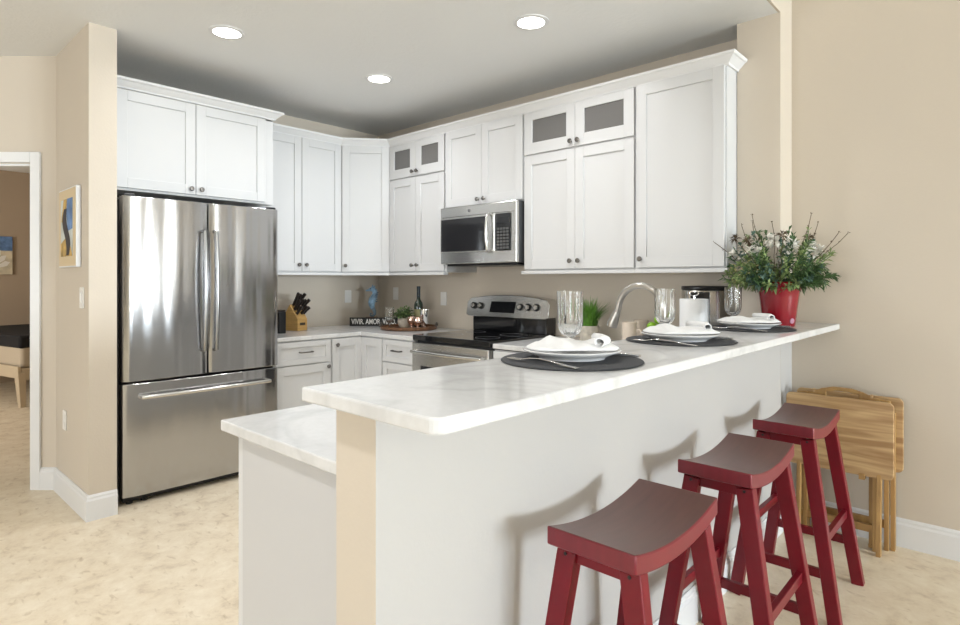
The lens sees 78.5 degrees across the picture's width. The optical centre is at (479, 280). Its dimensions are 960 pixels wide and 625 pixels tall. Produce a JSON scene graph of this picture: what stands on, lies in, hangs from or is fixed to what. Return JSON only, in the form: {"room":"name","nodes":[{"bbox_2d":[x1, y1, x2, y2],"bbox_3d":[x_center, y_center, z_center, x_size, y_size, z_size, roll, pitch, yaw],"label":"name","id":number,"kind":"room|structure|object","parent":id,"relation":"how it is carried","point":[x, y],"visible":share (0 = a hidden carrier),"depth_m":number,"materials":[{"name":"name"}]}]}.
{"room":"kitchen","nodes":[
{"label":"kitchen","id":0,"kind":"room"},
{"bbox_2d":[0,170,29,382],"bbox_3d":[-5.093,-0.050,5.024,4.900,2.700,4.700,0,0,43],"label":"wall","id":1,"kind":"structure","parent":0,"point":[14,186],"depth_m":7.55,"materials":[{"name":"beige paint"}]},
{"bbox_2d":[0,236,11,273],"bbox_3d":[-6.182,-0.320,7.282,0.036,0.480,0.600,0,0,43],"label":"picture","id":2,"kind":"object","parent":1,"relation":"attached to","point":[5,242],"visible":1,"depth_m":7.44,"materials":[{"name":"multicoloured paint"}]},
{"bbox_2d":[0,56,55,466],"bbox_3d":[-3.386,-0.050,3.719,1.610,2.700,0.120,0,0,0],"label":"wall","id":3,"kind":"structure","parent":0,"point":[27,83],"depth_m":3.66,"materials":[{"name":"beige paint"}]},
{"bbox_2d":[0,152,40,489],"bbox_3d":[-3.196,0.250,3.715,0.926,2.100,0.148,0,0,0],"label":"door frame","id":4,"kind":"structure","parent":3,"relation":"in","point":[34,158],"depth_m":3.64,"materials":[{"name":"white paint"}]},
{"bbox_2d":[56,22,116,494],"bbox_3d":[-2.433,-0.050,3.559,0.980,2.700,0.135,0,0,43],"label":"wall","id":5,"kind":"structure","parent":0,"point":[86,67],"depth_m":3.25,"materials":[{"name":"beige paint"}]},
{"bbox_2d":[63,410,66,430],"bbox_3d":[-2.482,0.833,3.506,0.072,0.116,0.009,0,0,43],"label":"wall outlet","id":6,"kind":"object","parent":5,"relation":"attached to","point":[64,411],"visible":1,"depth_m":3.49,"materials":[{"name":"white plastic"}]},
{"bbox_2d":[59,185,80,267],"bbox_3d":[-2.373,-0.305,3.390,0.377,0.456,0.028,0,0,43],"label":"framed picture","id":7,"kind":"object","parent":5,"relation":"attached to","point":[69,198],"visible":1,"depth_m":3.33,"materials":[{"name":"white paint"}]},
{"bbox_2d":[61,197,72,256],"bbox_3d":[-2.382,-0.305,3.382,0.255,0.330,0.003,0,0,43],"label":"painting","id":8,"kind":"object","parent":7,"relation":"attached to","point":[66,202],"depth_m":3.38,"materials":[{"name":"multicoloured paint"}]},
{"bbox_2d":[39,467,117,521],"bbox_3d":[-2.379,1.231,3.458,0.809,0.138,0.152,0,0,38],"label":"baseboard","id":9,"kind":"structure","parent":5,"relation":"attached to","point":[101,505],"depth_m":3.26,"materials":[{"name":"white paint"}]},
{"bbox_2d":[79,287,83,307],"bbox_3d":[-2.211,0.095,3.254,0.072,0.116,0.012,0,0,43],"label":"light switch","id":10,"kind":"object","parent":5,"relation":"attached to","point":[81,289],"visible":1,"depth_m":3.24,"materials":[{"name":"white plastic"}]},
{"bbox_2d":[117,87,377,336],"bbox_3d":[-1.825,-0.050,4.855,0.120,2.700,2.595,0,0,43],"label":"wall","id":11,"kind":"structure","parent":0,"point":[326,293],"depth_m":5.26,"materials":[{"name":"beige paint"}]},
{"bbox_2d":[117,88,272,207],"bbox_3d":[-2.055,-0.847,4.030,0.639,0.603,1.066,0,0,43],"label":"upper cabinet","id":12,"kind":"object","parent":11,"relation":"attached to","point":[167,148],"visible":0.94,"depth_m":3.80,"materials":[{"name":"white wood"}]},
{"bbox_2d":[117,75,283,121],"bbox_3d":[-1.944,-1.184,3.967,0.408,0.058,1.124,0,0,43],"label":"trim","id":13,"kind":"structure","parent":12,"relation":"on","point":[123,82],"depth_m":3.80,"materials":[{"name":"white paint"}]},
{"bbox_2d":[260,132,341,274],"bbox_3d":[-1.535,-0.595,4.784,0.394,1.100,0.740,0,0,43],"label":"upper cabinet","id":14,"kind":"object","parent":11,"relation":"attached to","point":[306,172],"visible":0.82,"depth_m":4.70,"materials":[{"name":"grey paint"}]},
{"bbox_2d":[345,290,350,302],"bbox_3d":[-1.217,0.145,5.420,0.009,0.116,0.072,0,0,43],"label":"wall outlet","id":15,"kind":"object","parent":11,"relation":"attached to","point":[347,292],"visible":1,"depth_m":5.42,"materials":[{"name":"white plastic"}]},
{"bbox_2d":[341,145,390,274],"bbox_3d":[-0.979,-0.595,5.215,0.637,1.100,0.677,0,0,43],"label":"upper cabinet","id":16,"kind":"object","parent":11,"relation":"attached to","point":[365,180],"visible":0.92,"depth_m":4.97,"materials":[{"name":"grey paint"}]},
{"bbox_2d":[0,0,777,172],"bbox_3d":[-5.732,-1.450,1.546,8.670,0.100,12.755,0,0,43],"label":"ceiling","id":17,"kind":"structure","parent":0,"point":[311,60],"depth_m":3.48,"materials":[{"name":"white paint"}]},
{"bbox_2d":[208,25,245,39],"bbox_3d":[-1.426,-1.397,3.307,0.196,0.006,0.196,0,0,43],"label":"recessed light","id":18,"kind":"object","parent":17,"relation":"in","point":[221,31],"visible":1,"depth_m":3.30,"materials":[{"name":"white paint"}]},
{"bbox_2d":[365,74,392,83],"bbox_3d":[-0.699,-1.397,4.066,0.196,0.006,0.196,0,0,43],"label":"recessed light","id":19,"kind":"object","parent":17,"relation":"in","point":[373,78],"visible":1,"depth_m":4.05,"materials":[{"name":"white paint"}]},
{"bbox_2d":[513,14,548,29],"bbox_3d":[0.276,-1.397,3.178,0.196,0.006,0.196,0,0,43],"label":"recessed light","id":20,"kind":"object","parent":17,"relation":"in","point":[528,21],"visible":1,"depth_m":3.17,"materials":[{"name":"white paint"}]},
{"bbox_2d":[0,380,959,624],"bbox_3d":[-1.171,1.350,-2.455,20.800,0.100,13.200,0,0,43],"label":"floor","id":21,"kind":"structure","parent":0,"point":[172,557],"depth_m":2.65,"materials":[{"name":"tile"}]},
{"bbox_2d":[0,324,29,407],"bbox_3d":[-5.218,0.933,7.000,1.960,0.736,1.250,0,0,31],"label":"bed","id":22,"kind":"object","parent":21,"relation":"on","point":[14,339],"visible":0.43,"depth_m":6.07,"materials":[{"name":"beige paint"}]},
{"bbox_2d":[117,193,277,503],"bbox_3d":[-1.970,0.397,3.937,0.830,1.806,0.957,0,0,43],"label":"refrigerator","id":23,"kind":"object","parent":21,"relation":"on","point":[197,282],"visible":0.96,"depth_m":3.61,"materials":[{"name":"grey metal"}]},
{"bbox_2d":[239,437,335,624],"bbox_3d":[0.191,0.866,2.241,0.644,0.868,2.042,0,0,43],"label":"base cabinet","id":24,"kind":"object","parent":21,"relation":"on","point":[287,505],"visible":0.02,"depth_m":1.49,"materials":[{"name":"grey paint"}]},
{"bbox_2d":[221,336,616,474],"bbox_3d":[0.146,0.414,2.752,1.404,0.030,2.779,0,0,43],"label":"countertop","id":25,"kind":"structure","parent":24,"relation":"on","point":[306,434],"depth_m":1.58,"materials":[{"name":"white stone"}]},
{"bbox_2d":[580,295,611,340],"bbox_3d":[0.723,0.245,3.825,0.383,0.308,0.387,0,0,-1],"label":"potted grass","id":26,"kind":"object","parent":25,"relation":"on","point":[590,326],"depth_m":3.77,"materials":[{"name":"plant"}]},
{"bbox_2d":[580,325,598,340],"bbox_3d":[0.711,0.345,3.816,0.128,0.108,0.128,0,0,43],"label":"pot","id":27,"kind":"object","parent":26,"relation":"on","point":[586,331],"depth_m":3.76,"materials":[{"name":"ceramic"}]},
{"bbox_2d":[621,321,642,339],"bbox_3d":[0.900,0.323,3.501,0.114,0.153,0.090,0,0,-6],"label":"mug","id":28,"kind":"object","parent":25,"relation":"on","point":[628,328],"visible":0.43,"depth_m":3.46,"materials":[{"name":"beige ceramic"}]},
{"bbox_2d":[607,282,659,327],"bbox_3d":[0.706,0.203,2.593,0.295,0.392,0.107,0,0,43],"label":"faucet","id":29,"kind":"object","parent":25,"relation":"on","point":[612,322],"visible":0.46,"depth_m":2.61,"materials":[{"name":"silver metal"}]},
{"bbox_2d":[634,319,647,335],"bbox_3d":[1.004,0.323,3.698,0.114,0.153,0.090,0,0,42],"label":"mug","id":30,"kind":"object","parent":25,"relation":"on","point":[641,323],"visible":0.27,"depth_m":3.65,"materials":[{"name":"beige ceramic"}]},
{"bbox_2d":[679,290,708,325],"bbox_3d":[1.156,0.225,3.170,0.164,0.349,0.164,0,0,43],"label":"paper towel holder","id":31,"kind":"object","parent":25,"relation":"on","point":[690,309],"visible":0.49,"depth_m":3.11,"materials":[{"name":"white paper"}]},
{"bbox_2d":[681,286,727,324],"bbox_3d":[1.300,0.215,3.400,0.254,0.368,0.205,0,0,8],"label":"countertop appliance","id":32,"kind":"object","parent":25,"relation":"on","point":[715,294],"visible":0.38,"depth_m":3.30,"materials":[{"name":"silver metal"}]},
{"bbox_3d":[1.049,0.346,3.420,0.150,0.107,0.150,0,0,43],"label":"fruit bowl","id":33,"kind":"object","parent":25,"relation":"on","visible":0},
{"bbox_2d":[647,322,655,326],"bbox_3d":[1.002,0.269,3.422,0.060,0.058,0.062,0,0,-7],"label":"lime","id":34,"kind":"object","parent":33,"relation":"on","point":[649,323],"visible":0.44,"depth_m":3.40,"materials":[{"name":"green food"}]},
{"bbox_2d":[275,338,330,409],"bbox_3d":[-1.534,0.869,4.521,0.746,0.862,0.458,0,0,43],"label":"base cabinet","id":35,"kind":"object","parent":21,"relation":"on","point":[303,363],"visible":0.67,"depth_m":4.27,"materials":[{"name":"grey paint"}]},
{"bbox_2d":[278,324,466,341],"bbox_3d":[-0.982,0.420,4.684,1.350,0.030,1.462,0,0,43],"label":"countertop","id":36,"kind":"structure","parent":35,"relation":"on","point":[321,332],"depth_m":4.59,"materials":[{"name":"white stone"}]},
{"bbox_2d":[278,309,285,333],"bbox_3d":[-1.536,0.314,4.520,0.064,0.182,0.064,0,0,43],"label":"canister","id":37,"kind":"object","parent":36,"relation":"on","point":[281,313],"visible":0.65,"depth_m":4.49,"materials":[{"name":"black plastic"}]},
{"bbox_2d":[286,304,306,330],"bbox_3d":[-1.516,0.298,4.800,0.172,0.213,0.110,0,0,26],"label":"knife block","id":38,"kind":"object","parent":36,"relation":"on","point":[294,322],"visible":0.75,"depth_m":4.75,"materials":[{"name":"brown wood"}]},
{"bbox_2d":[292,292,299,305],"bbox_3d":[-1.486,0.150,4.743,0.098,0.114,0.021,0,0,41],"label":"kitchen knife","id":39,"kind":"object","parent":38,"relation":"in","point":[298,293],"visible":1,"depth_m":4.73,"materials":[{"name":"black plastic"}]},
{"bbox_2d":[293,299,300,309],"bbox_3d":[-1.473,0.195,4.726,0.088,0.092,0.020,0,0,39],"label":"kitchen knife","id":40,"kind":"object","parent":38,"relation":"in","point":[299,300],"visible":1,"depth_m":4.72,"materials":[{"name":"grey plastic"}]},
{"bbox_2d":[296,305,302,314],"bbox_3d":[-1.452,0.236,4.718,0.081,0.079,0.020,0,0,37],"label":"kitchen knife","id":41,"kind":"object","parent":38,"relation":"in","point":[301,306],"visible":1,"depth_m":4.71,"materials":[{"name":"black plastic"}]},
{"bbox_2d":[300,305,308,313],"bbox_3d":[-1.427,0.238,4.774,0.076,0.075,0.018,0,0,23],"label":"kitchen knife","id":42,"kind":"object","parent":38,"relation":"in","point":[306,307],"visible":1,"depth_m":4.76,"materials":[{"name":"black plastic"}]},
{"bbox_2d":[366,284,378,316],"bbox_3d":[-0.984,0.219,5.360,0.119,0.372,0.070,0,0,0],"label":"seahorse figurine","id":43,"kind":"object","parent":36,"relation":"on","point":[373,297],"visible":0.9,"depth_m":5.34,"materials":[{"name":"blue wood"}]},
{"bbox_2d":[350,317,397,325],"bbox_3d":[-0.948,0.367,5.252,0.433,0.076,0.027,0,0,0],"label":"word sign","id":44,"kind":"object","parent":36,"relation":"on","point":[354,321],"visible":0.72,"depth_m":5.24,"materials":[{"name":"black paint"}]},
{"bbox_2d":[379,322,437,331],"bbox_3d":[-0.594,0.375,4.894,0.472,0.061,0.472,0,0,43],"label":"round tray","id":45,"kind":"object","parent":36,"relation":"on","point":[393,327],"visible":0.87,"depth_m":4.73,"materials":[{"name":"brown wood"}]},
{"bbox_2d":[385,307,393,326],"bbox_3d":[-0.749,0.305,4.860,0.075,0.176,0.075,0,0,43],"label":"goblet","id":46,"kind":"object","parent":45,"relation":"on","point":[389,311],"visible":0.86,"depth_m":4.83,"materials":[{"name":"clear glass"}]},
{"bbox_2d":[394,305,414,327],"bbox_3d":[-0.636,0.300,4.934,0.202,0.185,0.199,0,0,43],"label":"potted plant","id":47,"kind":"object","parent":45,"relation":"on","point":[402,322],"visible":0.89,"depth_m":4.89,"materials":[{"name":"green plant"}]},
{"bbox_2d":[407,316,414,327],"bbox_3d":[-0.565,0.344,4.840,0.076,0.098,0.076,0,0,43],"label":"copper cup","id":48,"kind":"object","parent":45,"relation":"on","point":[409,318],"visible":0.68,"depth_m":4.82,"materials":[{"name":"beige"}]},
{"bbox_2d":[413,317,421,327],"bbox_3d":[-0.506,0.344,4.760,0.076,0.098,0.076,0,0,43],"label":"copper cup","id":49,"kind":"object","parent":45,"relation":"on","point":[417,321],"visible":0.86,"depth_m":4.73,"materials":[{"name":"beige"}]},
{"bbox_2d":[414,286,422,326],"bbox_3d":[-0.526,0.220,5.020,0.077,0.346,0.077,0,0,43],"label":"wine bottle","id":50,"kind":"object","parent":45,"relation":"on","point":[418,305],"visible":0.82,"depth_m":4.99,"materials":[{"name":"green glass"}]},
{"bbox_2d":[420,309,428,326],"bbox_3d":[-0.455,0.315,4.820,0.080,0.155,0.080,0,0,43],"label":"tumbler","id":51,"kind":"object","parent":45,"relation":"on","point":[424,313],"visible":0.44,"depth_m":4.79,"materials":[{"name":"silver metal"}]},
{"bbox_2d":[330,336,360,382],"bbox_3d":[-1.282,0.869,4.799,0.739,0.862,0.292,0,0,43],"label":"base cabinet","id":52,"kind":"object","parent":21,"relation":"on","point":[345,352],"visible":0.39,"depth_m":4.57,"materials":[{"name":"grey paint"}]},
{"bbox_2d":[361,336,383,377],"bbox_3d":[-0.614,0.869,4.840,0.287,0.862,0.710,0,0,43],"label":"base cabinet","id":53,"kind":"object","parent":21,"relation":"on","point":[372,361],"visible":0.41,"depth_m":4.58,"materials":[{"name":"grey paint"}]},
{"bbox_2d":[383,338,415,374],"bbox_3d":[-0.386,0.869,4.606,0.365,0.862,0.746,0,0,43],"label":"base cabinet","id":54,"kind":"object","parent":21,"relation":"on","point":[397,357],"visible":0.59,"depth_m":4.37,"materials":[{"name":"grey paint"}]},
{"bbox_2d":[410,295,556,370],"bbox_3d":[0.001,0.674,4.216,0.807,1.132,0.808,0,0,43],"label":"range","id":55,"kind":"object","parent":21,"relation":"on","point":[496,318],"visible":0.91,"depth_m":4.20,"materials":[{"name":"grey metal"}]},
{"bbox_2d":[410,341,494,370],"bbox_3d":[0.011,0.834,4.205,0.739,0.812,0.805,0,0,43],"label":"oven","id":56,"kind":"object","parent":55,"relation":"in","point":[425,354],"depth_m":3.96,"materials":[{"name":"silver metal"}]},
{"bbox_2d":[413,329,555,347],"bbox_3d":[0.031,0.406,4.227,0.747,0.040,0.715,0,0,43],"label":"cooktop","id":57,"kind":"object","parent":55,"relation":"in","point":[471,338],"depth_m":4.09,"materials":[{"name":"black glass"}]},
{"bbox_2d":[493,349,522,358],"bbox_3d":[0.604,0.869,3.700,0.800,0.862,0.739,0,0,43],"label":"base cabinet","id":58,"kind":"object","parent":21,"relation":"on","point":[498,353],"visible":0.05,"depth_m":3.68,"materials":[{"name":"grey paint"}]},
{"bbox_2d":[545,479,726,624],"bbox_3d":[0.386,0.934,1.439,0.409,0.740,0.460,0,0,43],"label":"bar stool","id":59,"kind":"object","parent":21,"relation":"on","point":[647,527],"visible":1,"depth_m":1.37,"materials":[{"name":"red wood"}]},
{"bbox_2d":[658,433,817,624],"bbox_3d":[0.857,0.934,1.945,0.409,0.740,0.460,0,0,43],"label":"bar stool","id":60,"kind":"object","parent":21,"relation":"on","point":[738,465],"visible":0.97,"depth_m":1.89,"materials":[{"name":"red wood"}]},
{"bbox_2d":[731,403,864,624],"bbox_3d":[1.344,0.934,2.484,0.409,0.740,0.460,0,0,43],"label":"bar stool","id":61,"kind":"object","parent":21,"relation":"on","point":[798,424],"visible":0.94,"depth_m":2.42,"materials":[{"name":"red wood"}]},
{"bbox_2d":[786,391,893,557],"bbox_3d":[1.771,0.937,2.905,0.461,0.728,0.090,0,0,43],"label":"folding tray table","id":62,"kind":"object","parent":21,"relation":"on","point":[865,428],"visible":0.79,"depth_m":2.82,"materials":[{"name":"brown wood"}]},
{"bbox_2d":[798,387,890,547],"bbox_3d":[1.813,0.917,2.939,0.400,0.765,0.013,0,0,43],"label":"stand","id":63,"kind":"object","parent":21,"relation":"on","point":[822,391],"visible":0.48,"depth_m":2.88,"materials":[{"name":"brown wood"}]},
{"bbox_2d":[797,387,903,551],"bbox_3d":[1.854,0.934,2.969,0.466,0.732,0.083,0,0,43],"label":"folding tray table","id":64,"kind":"object","parent":21,"relation":"on","point":[889,521],"visible":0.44,"depth_m":2.83,"materials":[{"name":"brown wood"}]},
{"bbox_2d":[336,342,791,624],"bbox_3d":[0.702,0.777,2.218,0.134,1.045,2.815,0,0,43],"label":"wall","id":65,"kind":"structure","parent":0,"point":[449,529],"depth_m":1.44,"materials":[{"name":"grey paint"}]},
{"bbox_2d":[302,322,838,434],"bbox_3d":[0.745,0.239,2.143,0.425,0.030,2.864,0,0,43],"label":"countertop","id":66,"kind":"structure","parent":65,"relation":"on","point":[444,400],"depth_m":1.25,"materials":[{"name":"white stone"}]},
{"bbox_2d":[557,291,582,338],"bbox_3d":[0.284,0.128,1.853,0.082,0.191,0.082,0,0,43],"label":"goblet","id":67,"kind":"object","parent":66,"relation":"on","point":[569,303],"visible":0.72,"depth_m":1.82,"materials":[{"name":"clear glass"}]},
{"bbox_2d":[501,352,644,370],"bbox_3d":[0.255,0.221,1.639,0.394,0.005,0.394,0,0,43],"label":"placemat","id":68,"kind":"object","parent":66,"relation":"on","point":[613,362],"visible":0.73,"depth_m":1.55,"materials":[{"name":"grey"}]},
{"bbox_2d":[507,357,578,368],"bbox_3d":[0.161,0.210,1.538,0.022,0.013,0.240,0,0,-41],"label":"fork","id":69,"kind":"object","parent":68,"relation":"on","point":[515,358],"visible":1,"depth_m":1.52,"materials":[{"name":"silver metal"}]},
{"bbox_2d":[523,346,621,361],"bbox_3d":[0.261,0.205,1.669,0.279,0.026,0.279,0,0,43],"label":"dinner plate","id":70,"kind":"object","parent":68,"relation":"on","point":[564,356],"visible":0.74,"depth_m":1.58,"materials":[{"name":"white ceramic"}]},
{"bbox_2d":[527,333,618,350],"bbox_3d":[0.261,0.171,1.680,0.258,0.036,0.201,0,0,0],"label":"napkin","id":71,"kind":"object","parent":70,"relation":"on","point":[598,341],"visible":1,"depth_m":1.62,"materials":[{"name":"white fabric"}]},
{"bbox_2d":[615,353,640,356],"bbox_3d":[0.371,0.213,1.730,0.210,0.007,0.016,0,0,39],"label":"table knife","id":72,"kind":"object","parent":68,"relation":"on","point":[617,354],"visible":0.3,"depth_m":1.68,"materials":[{"name":"silver metal"}]},
{"bbox_2d":[626,335,737,346],"bbox_3d":[0.746,0.221,2.186,0.394,0.005,0.394,0,0,43],"label":"placemat","id":73,"kind":"object","parent":66,"relation":"on","point":[710,342],"visible":0.67,"depth_m":2.08,"materials":[{"name":"grey fabric"}]},
{"bbox_2d":[654,289,675,323],"bbox_3d":[0.744,0.128,2.360,0.082,0.191,0.082,0,0,43],"label":"goblet","id":74,"kind":"object","parent":73,"relation":"on","point":[664,299],"visible":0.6,"depth_m":2.33,"materials":[{"name":"clear glass"}]},
{"bbox_2d":[633,339,697,345],"bbox_3d":[0.641,0.210,2.041,0.022,0.013,0.240,0,0,-41],"label":"fork","id":75,"kind":"object","parent":73,"relation":"on","point":[633,339],"visible":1,"depth_m":2.03,"materials":[{"name":"silver metal"}]},
{"bbox_2d":[641,331,720,341],"bbox_3d":[0.741,0.205,2.172,0.279,0.026,0.279,0,0,43],"label":"dinner plate","id":76,"kind":"object","parent":73,"relation":"on","point":[674,337],"visible":0.76,"depth_m":2.08,"materials":[{"name":"white ceramic"}]},
{"bbox_2d":[643,321,719,333],"bbox_3d":[0.740,0.171,2.175,0.258,0.036,0.210,0,0,-14],"label":"napkin","id":77,"kind":"object","parent":76,"relation":"on","point":[692,327],"visible":1,"depth_m":2.13,"materials":[{"name":"white fabric"}]},
{"bbox_2d":[714,337,732,339],"bbox_3d":[0.851,0.213,2.233,0.210,0.007,0.016,0,0,39],"label":"table knife","id":78,"kind":"object","parent":73,"relation":"on","point":[730,338],"visible":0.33,"depth_m":2.18,"materials":[{"name":"silver metal"}]},
{"bbox_2d":[724,287,741,315],"bbox_3d":[1.271,0.128,2.948,0.082,0.191,0.082,0,0,43],"label":"goblet","id":79,"kind":"object","parent":66,"relation":"on","point":[732,295],"visible":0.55,"depth_m":2.92,"materials":[{"name":"clear glass"}]},
{"bbox_2d":[711,325,796,331],"bbox_3d":[1.250,0.221,2.727,0.394,0.005,0.394,0,0,43],"label":"placemat","id":80,"kind":"object","parent":66,"relation":"on","point":[773,329],"visible":0.61,"depth_m":2.63,"materials":[{"name":"grey fabric"}]},
{"bbox_2d":[714,327,765,330],"bbox_3d":[1.152,0.210,2.603,0.022,0.013,0.240,0,0,-41],"label":"fork","id":81,"kind":"object","parent":80,"relation":"on","point":[714,327],"visible":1,"depth_m":2.58,"materials":[{"name":"silver metal"}]},
{"bbox_2d":[716,321,781,328],"bbox_3d":[1.252,0.205,2.735,0.279,0.026,0.279,0,0,43],"label":"dinner plate","id":82,"kind":"object","parent":80,"relation":"on","point":[728,324],"visible":0.79,"depth_m":2.65,"materials":[{"name":"white ceramic"}]},
{"bbox_2d":[717,313,780,322],"bbox_3d":[1.253,0.171,2.730,0.258,0.036,0.209,0,0,-11],"label":"napkin","id":83,"kind":"object","parent":82,"relation":"on","point":[756,317],"visible":1,"depth_m":2.69,"materials":[{"name":"white fabric"}]},
{"bbox_2d":[713,213,849,326],"bbox_3d":[1.491,-0.061,2.881,0.557,0.570,0.498,0,0,7],"label":"flower pot","id":84,"kind":"object","parent":66,"relation":"on","point":[779,293],"visible":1,"depth_m":2.84,"materials":[{"name":"red ceramic"}]},
{"bbox_2d":[653,515,783,624],"bbox_3d":[0.751,1.231,2.161,0.016,0.138,2.798,0,0,43],"label":"baseboard","id":85,"kind":"structure","parent":65,"relation":"attached to","point":[690,613],"depth_m":2.22,"materials":[{"name":"white paint"}]},
{"bbox_2d":[378,0,959,530],"bbox_3d":[4.805,-0.375,0.438,15.620,3.350,0.120,0,0,43],"label":"wall","id":86,"kind":"structure","parent":0,"point":[877,82],"depth_m":2.96,"materials":[{"name":"beige paint"}]},
{"bbox_2d":[393,287,397,299],"bbox_3d":[-0.789,0.120,5.494,0.072,0.116,0.009,0,0,43],"label":"wall outlet","id":87,"kind":"object","parent":86,"relation":"attached to","point":[395,289],"visible":1,"depth_m":5.49,"materials":[{"name":"white plastic"}]},
{"bbox_2d":[389,134,476,274],"bbox_3d":[-0.412,-0.595,4.886,0.684,1.100,0.393,0,0,43],"label":"upper cabinet","id":88,"kind":"object","parent":86,"relation":"attached to","point":[416,168],"visible":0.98,"depth_m":4.74,"materials":[{"name":"grey paint"}]},
{"bbox_2d":[441,292,446,305],"bbox_3d":[-0.314,0.155,5.058,0.072,0.116,0.009,0,0,43],"label":"wall outlet","id":89,"kind":"object","parent":86,"relation":"attached to","point":[443,294],"visible":1,"depth_m":5.05,"materials":[{"name":"white plastic"}]},
{"bbox_2d":[445,114,524,207],"bbox_3d":[0.124,-0.849,4.393,0.772,0.593,0.393,0,0,43],"label":"upper cabinet","id":90,"kind":"object","parent":86,"relation":"attached to","point":[484,163],"visible":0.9,"depth_m":4.24,"materials":[{"name":"grey paint"}]},
{"bbox_2d":[441,200,523,266],"bbox_3d":[0.094,-0.329,4.352,0.742,0.439,0.487,0,0,43],"label":"microwave","id":91,"kind":"object","parent":90,"relation":"attached to","point":[487,234],"visible":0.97,"depth_m":4.17,"materials":[{"name":"grey metal"}]},
{"bbox_2d":[521,88,636,273],"bbox_3d":[0.711,-0.595,3.853,0.845,1.100,0.393,0,0,43],"label":"upper cabinet","id":92,"kind":"object","parent":86,"relation":"attached to","point":[580,157],"visible":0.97,"depth_m":3.69,"materials":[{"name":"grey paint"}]},
{"bbox_2d":[634,65,736,272],"bbox_3d":[1.219,-0.595,3.386,0.534,1.100,0.393,0,0,43],"label":"upper cabinet","id":93,"kind":"object","parent":86,"relation":"attached to","point":[686,124],"visible":0.91,"depth_m":3.23,"materials":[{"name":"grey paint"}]},
{"bbox_2d":[273,49,746,146],"bbox_3d":[0.036,-1.167,4.125,3.355,0.058,0.944,0,0,25],"label":"trim","id":94,"kind":"structure","parent":93,"relation":"attached to","point":[731,58],"depth_m":3.83,"materials":[{"name":"white paint"}]},
{"bbox_2d":[795,494,959,561],"bbox_3d":[6.102,1.231,-0.847,11.931,0.138,0.016,0,0,43],"label":"baseboard","id":95,"kind":"structure","parent":86,"relation":"attached to","point":[943,542],"depth_m":2.81,"materials":[{"name":"white paint"}]},
{"bbox_2d":[737,12,791,316],"bbox_3d":[1.554,-0.050,3.207,0.219,2.700,0.205,0,0,43],"label":"wall column","id":96,"kind":"structure","parent":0,"point":[764,82],"depth_m":3.13,"materials":[{"name":"beige paint"}]},
{"bbox_2d":[767,0,791,23],"bbox_3d":[-2.577,-1.725,-1.437,0.012,0.650,12.635,0,0,43],"label":"wall header","id":97,"kind":"structure","parent":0,"point":[783,6],"depth_m":3.11,"materials":[{"name":"beige paint"}]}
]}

